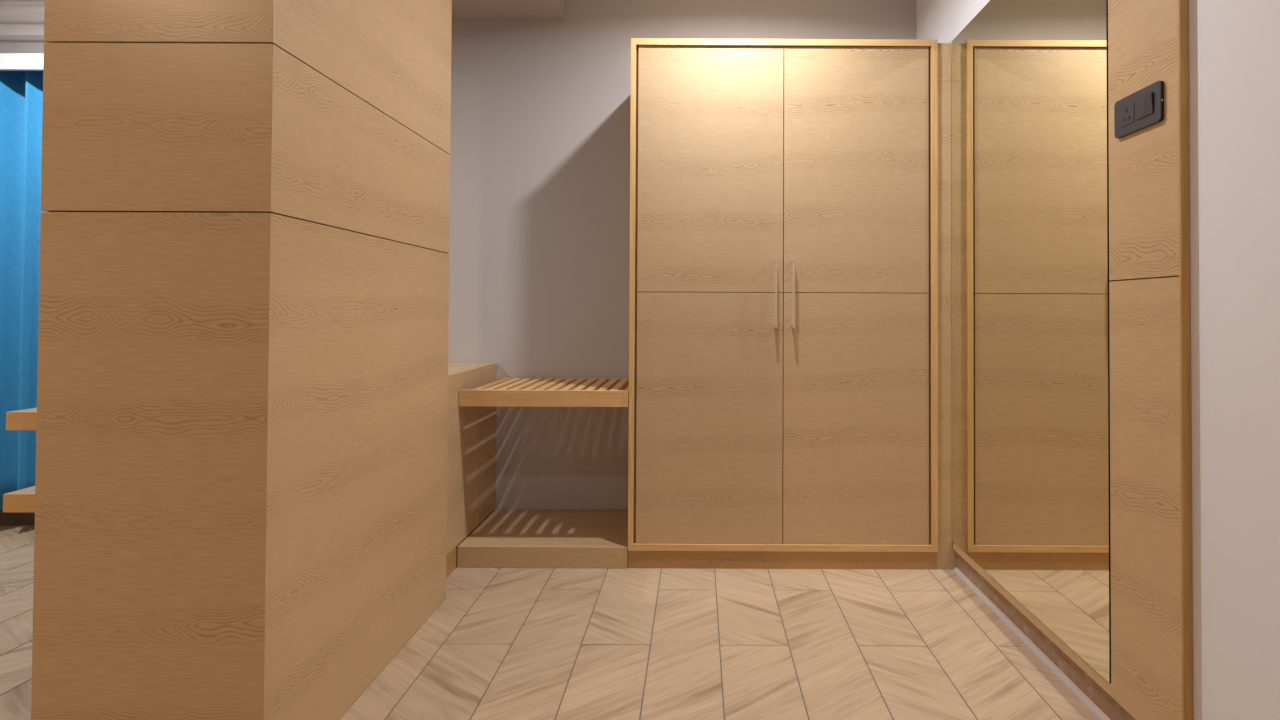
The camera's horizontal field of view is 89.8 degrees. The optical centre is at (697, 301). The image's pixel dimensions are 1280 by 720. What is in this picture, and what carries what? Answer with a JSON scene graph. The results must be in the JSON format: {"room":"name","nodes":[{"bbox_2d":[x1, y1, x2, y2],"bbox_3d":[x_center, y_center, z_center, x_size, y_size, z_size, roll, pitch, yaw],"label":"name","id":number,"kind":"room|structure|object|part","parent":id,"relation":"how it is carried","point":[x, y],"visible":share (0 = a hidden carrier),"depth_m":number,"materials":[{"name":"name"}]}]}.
{"room":"hotel room entryway","nodes":[
{"label":"hotel room entryway","id":0,"kind":"room"},
{"bbox_2d":[31,0,451,719],"bbox_3d":[-1.074,-0.155,1.722,0.455,2.299,0.912,0,-1,0],"label":"wall","id":1,"kind":"structure","parent":0,"point":[242,429],"depth_m":1.27,"materials":[{"name":"brown wood"}]},
{"bbox_2d":[3,486,34,512],"bbox_3d":[-1.464,0.474,1.733,0.317,0.043,0.480,0,-1,0],"label":"wall shelf","id":2,"kind":"object","parent":1,"relation":"attached to","point":[23,500],"visible":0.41,"depth_m":1.49,"materials":[{"name":"brown wood"}]},
{"bbox_2d":[6,408,36,429],"bbox_3d":[-1.461,0.283,1.736,0.314,0.043,0.480,0,-1,0],"label":"wall shelf","id":3,"kind":"object","parent":1,"relation":"attached to","point":[26,419],"visible":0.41,"depth_m":1.50,"materials":[{"name":"brown wood"}]},
{"bbox_3d":[-1.077,0.405,1.264,0.454,1.164,0.012,0,-1,0],"label":"panel","id":4,"kind":"part","parent":1,"relation":"part of","materials":[{"name":"brown wood"}]},
{"bbox_3d":[-1.073,-0.347,1.275,0.454,0.334,0.012,0,-1,0],"label":"panel","id":5,"kind":"part","parent":1,"relation":"part of","materials":[{"name":"brown wood"}]},
{"bbox_3d":[-1.071,-0.914,1.283,0.454,0.794,0.012,0,-1,0],"label":"panel","id":6,"kind":"part","parent":1,"relation":"part of","materials":[{"name":"brown wood"}]},
{"bbox_3d":[-0.851,0.412,1.714,0.004,1.164,0.912,0,-1,0],"label":"panel","id":7,"kind":"part","parent":1,"relation":"part of","materials":[{"name":"brown wood"}]},
{"bbox_3d":[-0.848,-0.340,1.725,0.004,0.334,0.912,0,-1,0],"label":"panel","id":8,"kind":"part","parent":1,"relation":"part of","materials":[{"name":"brown wood"}]},
{"bbox_3d":[-0.845,-0.906,1.733,0.004,0.794,0.912,0,-1,0],"label":"panel","id":9,"kind":"part","parent":1,"relation":"part of","materials":[{"name":"brown wood"}]},
{"bbox_2d":[0,0,915,509],"bbox_3d":[-1.354,-0.269,2.954,4.890,2.560,0.100,0,-1,0],"label":"wall","id":10,"kind":"structure","parent":0,"point":[539,253],"depth_m":2.91,"materials":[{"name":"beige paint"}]},
{"bbox_2d":[0,510,34,525],"bbox_3d":[-2.804,0.961,2.878,1.800,0.085,0.016,0,-1,0],"label":"baseboard","id":11,"kind":"structure","parent":10,"relation":"attached to","point":[6,518],"depth_m":2.87,"materials":[{"name":"brown wood"}]},
{"bbox_2d":[0,53,43,70],"bbox_3d":[-2.816,-1.020,2.814,1.740,0.068,0.198,0,-1,0],"label":"rail","id":12,"kind":"object","parent":10,"relation":"attached to","point":[8,61],"visible":0.14,"depth_m":2.71,"materials":[{"name":"white paint"}]},
{"bbox_2d":[0,71,48,512],"bbox_3d":[-2.834,-0.063,2.801,1.694,1.930,0.120,0,-1,0],"label":"curtain","id":13,"kind":"object","parent":12,"relation":"hanging from","point":[21,92],"visible":0.12,"depth_m":2.79,"materials":[{"name":"blue fabric"}]},
{"bbox_2d":[0,0,44,40],"bbox_3d":[-2.794,-1.245,2.818,1.799,0.104,0.200,0,-1,0],"label":"trim","id":14,"kind":"structure","parent":10,"relation":"attached to","point":[19,19],"depth_m":2.83,"materials":[{"name":"paint"}]},
{"bbox_2d":[452,0,563,19],"bbox_3d":[-2.152,-1.387,1.920,3.084,0.160,2.000,0,-1,0],"label":"trim","id":15,"kind":"structure","parent":10,"relation":"attached to","point":[461,9],"depth_m":2.83,"materials":[{"name":"paint"}]},
{"bbox_2d":[0,525,1099,719],"bbox_3d":[-1.359,1.017,-0.165,4.690,0.100,6.100,0,-1,0],"label":"floor","id":16,"kind":"structure","parent":0,"point":[627,643],"depth_m":1.83,"materials":[{"name":"brown wood"}]},
{"bbox_2d":[446,363,496,577],"bbox_3d":[-1.104,0.638,2.531,0.387,0.737,0.716,0,-1,0],"label":"panel","id":17,"kind":"object","parent":16,"relation":"on","point":[471,439],"visible":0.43,"depth_m":2.54,"materials":[{"name":"brown wood"}]},
{"bbox_3d":[-0.913,0.595,2.337,0.004,0.654,0.326,0,-1,0],"label":"panel","id":18,"kind":"part","parent":17,"relation":"part of","materials":[{"name":"brown wood"}]},
{"bbox_3d":[-1.105,0.278,2.536,0.383,0.017,0.716,0,-1,0],"label":"panel","id":19,"kind":"part","parent":17,"relation":"part of","materials":[{"name":"brown wood"}]},
{"bbox_3d":[-0.913,0.598,2.585,0.004,0.654,0.165,0,-1,0],"label":"panel","id":20,"kind":"part","parent":17,"relation":"part of","materials":[{"name":"brown wood"}]},
{"bbox_3d":[-0.913,0.601,2.780,0.004,0.654,0.219,0,-1,0],"label":"panel","id":21,"kind":"part","parent":17,"relation":"part of","materials":[{"name":"brown wood"}]},
{"bbox_2d":[457,509,627,567],"bbox_3d":[-0.589,0.970,2.652,0.643,0.080,0.463,0,-1,0],"label":"platform","id":22,"kind":"object","parent":16,"relation":"on","point":[507,538],"visible":0.85,"depth_m":2.48,"materials":[{"name":"brown wood"}]},
{"bbox_2d":[628,38,954,569],"bbox_3d":[0.360,0.006,2.653,1.242,2.017,0.488,0,-1,0],"label":"wardrobe","id":23,"kind":"object","parent":16,"relation":"on","point":[790,274],"visible":0.98,"depth_m":2.44,"materials":[{"name":"brown wood"}]},
{"bbox_2d":[459,378,628,406],"bbox_3d":[-0.586,0.370,2.659,0.643,0.062,0.461,0,-1,0],"label":"slatted shelf","id":24,"kind":"object","parent":23,"relation":"attached to","point":[503,392],"visible":0.94,"depth_m":2.43,"materials":[{"name":"brown wood"}]},
{"bbox_3d":[-0.596,0.367,2.440,0.624,0.062,0.022,0,-1,0],"label":"rail","id":25,"kind":"part","parent":24,"relation":"part of","materials":[{"name":"brown wood"}]},
{"bbox_3d":[-0.596,0.360,2.874,0.624,0.036,0.022,0,-1,0],"label":"rail","id":26,"kind":"part","parent":24,"relation":"part of","materials":[{"name":"brown wood"}]},
{"bbox_3d":[-0.274,0.372,2.660,0.018,0.062,0.460,0,-1,0],"label":"rail","id":27,"kind":"part","parent":24,"relation":"part of","materials":[{"name":"brown wood"}]},
{"bbox_3d":[0.046,-0.032,2.448,0.556,1.897,0.014,0,-1,0],"label":"door","id":28,"kind":"part","parent":23,"relation":"part of","materials":[{"name":"brown wood"}]},
{"bbox_3d":[0.295,-0.035,2.425,0.009,0.264,0.031,0,-1,0],"label":"handle","id":29,"kind":"part","parent":23,"relation":"part of","materials":[{"name":"metal"}]},
{"bbox_3d":[0.321,0.931,2.428,1.172,0.024,0.018,0,-1,0],"label":"frame rail","id":30,"kind":"part","parent":23,"relation":"part of","materials":[{"name":"brown wood"}]},
{"bbox_3d":[0.329,-0.994,2.455,1.172,0.024,0.018,0,-1,0],"label":"frame rail","id":31,"kind":"part","parent":23,"relation":"part of","materials":[{"name":"brown wood"}]},
{"bbox_3d":[0.361,-0.035,2.425,0.009,0.264,0.031,0,-1,0],"label":"handle","id":32,"kind":"part","parent":23,"relation":"part of","materials":[{"name":"metal"}]},
{"bbox_3d":[0.603,-0.030,2.448,0.553,1.897,0.014,0,-1,0],"label":"door","id":33,"kind":"part","parent":23,"relation":"part of","materials":[{"name":"brown wood"}]},
{"bbox_3d":[0.946,0.010,2.450,0.069,2.007,0.016,0,-1,0],"label":"filler panel","id":34,"kind":"part","parent":23,"relation":"part of","materials":[{"name":"brown wood"}]},
{"bbox_2d":[916,0,1279,719],"bbox_3d":[1.041,-0.302,-0.146,0.100,2.560,6.100,0,-1,0],"label":"wall","id":35,"kind":"structure","parent":0,"point":[1234,45],"depth_m":1.19,"materials":[{"name":"white paint"}]},
{"bbox_2d":[953,551,1135,719],"bbox_3d":[0.975,0.967,1.851,0.022,0.078,1.154,0,-1,0],"label":"baseboard","id":36,"kind":"structure","parent":35,"relation":"attached to","point":[1080,683],"depth_m":1.79,"materials":[{"name":"brown wood"}]},
{"bbox_2d":[953,0,1192,719],"bbox_3d":[0.980,-0.040,1.863,0.020,1.935,1.158,0,-1,0],"label":"wall panel","id":37,"kind":"object","parent":35,"relation":"attached to","point":[1150,279],"visible":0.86,"depth_m":1.37,"materials":[{"name":"oak veneer"},{"name":"oak"}]},
{"bbox_2d":[951,0,1110,682],"bbox_3d":[0.971,-0.053,1.978,0.006,1.906,0.930,0,-1,0],"label":"mirror","id":38,"kind":"object","parent":37,"relation":"attached to","point":[1030,126],"visible":1,"depth_m":1.83,"materials":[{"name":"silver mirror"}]},
{"bbox_2d":[1114,81,1163,138],"bbox_3d":[0.966,-0.420,1.408,0.012,0.085,0.148,0,-1,0],"label":"socket plate","id":39,"kind":"object","parent":37,"relation":"attached to","point":[1144,108],"visible":1,"depth_m":1.40,"materials":[{"name":"plastic"}]},
{"bbox_2d":[1120,102,1133,126],"bbox_3d":[0.965,-0.421,1.438,0.003,0.045,0.045,0,-1,0],"label":"socket","id":40,"kind":"object","parent":39,"relation":"attached to","point":[1126,108],"depth_m":1.44,"materials":[{"name":"plastic"}]},
{"bbox_2d":[1136,92,1153,119],"bbox_3d":[0.963,-0.421,1.380,0.006,0.046,0.052,0,-1,0],"label":"switch","id":41,"kind":"object","parent":39,"relation":"attached to","point":[1144,100],"depth_m":1.38,"materials":[{"name":"plastic"}]},
{"bbox_3d":[0.980,-0.533,1.407,0.016,0.962,0.220,0,-1,0],"label":"panel","id":42,"kind":"part","parent":37,"relation":"part of","materials":[{"name":"brown wood"}]},
{"bbox_3d":[0.976,0.436,1.393,0.016,0.970,0.220,0,-1,0],"label":"panel","id":43,"kind":"part","parent":37,"relation":"part of","materials":[{"name":"brown wood"}]}
]}

